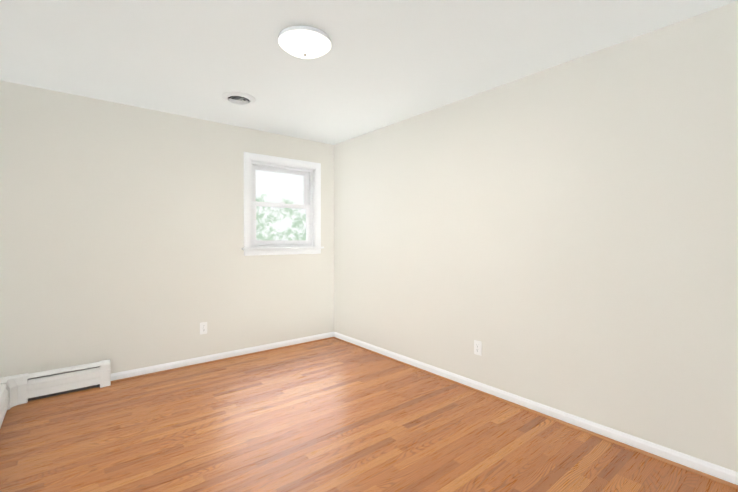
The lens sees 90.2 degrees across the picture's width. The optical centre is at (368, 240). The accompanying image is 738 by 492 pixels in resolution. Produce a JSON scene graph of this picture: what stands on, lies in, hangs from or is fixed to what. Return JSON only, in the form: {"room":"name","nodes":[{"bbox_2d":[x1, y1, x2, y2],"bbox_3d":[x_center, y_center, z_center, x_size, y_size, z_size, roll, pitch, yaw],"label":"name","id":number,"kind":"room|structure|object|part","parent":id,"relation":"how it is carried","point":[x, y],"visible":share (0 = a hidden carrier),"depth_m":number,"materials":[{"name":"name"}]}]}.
{"room":"empty bedroom","nodes":[
{"label":"empty bedroom","id":0,"kind":"room"},
{"bbox_2d":[0,80,333,377],"bbox_3d":[-1.684,0.007,3.788,3.435,2.440,0.200,0,0,-39],"label":"wall","id":1,"kind":"structure","parent":0,"point":[121,236],"depth_m":3.31,"materials":[{"name":"paint"}]},
{"bbox_2d":[200,322,206,334],"bbox_3d":[-1.655,0.873,3.681,0.070,0.117,0.008,0,0,-39],"label":"outlet","id":2,"kind":"object","parent":1,"relation":"attached to","point":[203,327],"visible":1,"depth_m":3.68,"materials":[{"name":"plastic"}]},
{"bbox_2d":[111,332,333,382],"bbox_3d":[-1.339,1.189,3.924,2.332,0.074,0.029,0,0,-39],"label":"baseboard","id":3,"kind":"structure","parent":1,"relation":"attached to","point":[156,368],"depth_m":3.72,"materials":[{"name":"white paint"}]},
{"bbox_2d":[242,152,323,255],"bbox_3d":[-0.999,-0.400,4.272,1.007,1.111,0.181,0,0,-39],"label":"window","id":4,"kind":"structure","parent":1,"relation":"in","point":[310,172],"depth_m":4.25,"materials":[{"name":"white paint"}]},
{"bbox_3d":[-1.038,-0.621,4.319,0.611,0.355,0.004,0,0,-39],"label":"sash glass","id":5,"kind":"part","parent":4,"relation":"part of","materials":[{"name":"clear glass"}]},
{"bbox_3d":[-1.034,-0.622,4.314,0.738,0.450,0.032,0,0,-39],"label":"sash","id":6,"kind":"part","parent":4,"relation":"part of","materials":[{"name":"plastic"}]},
{"bbox_3d":[-1.014,-0.198,4.291,0.627,0.381,0.004,0,0,-39],"label":"sash glass","id":7,"kind":"part","parent":4,"relation":"part of","materials":[{"name":"clear glass"}]},
{"bbox_3d":[-1.007,-0.194,4.283,0.738,0.486,0.041,0,0,-39],"label":"sash","id":8,"kind":"part","parent":4,"relation":"part of","materials":[{"name":"plastic"}]},
{"bbox_3d":[-1.023,-0.403,4.302,0.797,0.946,0.099,0,0,-39],"label":"frame","id":9,"kind":"part","parent":4,"relation":"part of","materials":[{"name":"plastic"}]},
{"bbox_2d":[0,338,737,491],"bbox_3d":[-0.267,1.294,2.052,3.435,0.120,4.690,0,0,-39],"label":"floor","id":10,"kind":"structure","parent":0,"point":[332,415],"depth_m":2.29,"materials":[{"name":"brown wood"}]},
{"bbox_2d":[0,359,110,427],"bbox_3d":[-1.495,1.135,1.728,0.678,0.202,3.238,0,0,-39],"label":"baseboard heater","id":11,"kind":"object","parent":10,"relation":"on","point":[15,390],"visible":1,"depth_m":2.90,"materials":[{"name":"metal"}]},
{"bbox_2d":[0,0,737,144],"bbox_3d":[-0.267,-1.265,2.041,3.435,0.120,4.690,0,0,-39],"label":"ceiling","id":12,"kind":"structure","parent":0,"point":[379,64],"depth_m":2.33,"materials":[{"name":"paint"}]},
{"bbox_2d":[221,92,255,104],"bbox_3d":[-1.103,-1.196,3.117,0.274,0.029,0.274,0,0,-39],"label":"ceiling vent","id":13,"kind":"object","parent":12,"relation":"in","point":[240,98],"visible":1,"depth_m":3.08,"materials":[{"name":"metal"}]},
{"bbox_2d":[278,26,330,58],"bbox_3d":[-0.383,-1.156,2.205,0.314,0.100,0.314,0,0,-39],"label":"ceiling light fixture","id":14,"kind":"object","parent":12,"relation":"attached to","point":[306,42],"visible":1,"depth_m":2.13,"materials":[{"name":"white glass"}]},
{"bbox_2d":[334,1,737,471],"bbox_3d":[0.988,0.010,3.068,0.200,2.440,4.290,0,0,-39],"label":"wall","id":15,"kind":"structure","parent":0,"point":[563,237],"depth_m":2.43,"materials":[{"name":"paint"}]},
{"bbox_2d":[474,340,481,355],"bbox_3d":[0.893,0.877,3.023,0.008,0.117,0.070,0,0,-39],"label":"outlet","id":16,"kind":"object","parent":15,"relation":"attached to","point":[477,347],"visible":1,"depth_m":3.02,"materials":[{"name":"plastic"}]},
{"bbox_2d":[334,332,737,489],"bbox_3d":[0.902,1.193,2.994,0.029,0.074,4.273,0,0,-39],"label":"baseboard","id":17,"kind":"structure","parent":15,"relation":"attached to","point":[715,470],"depth_m":2.42,"materials":[{"name":"white paint"}]}
]}

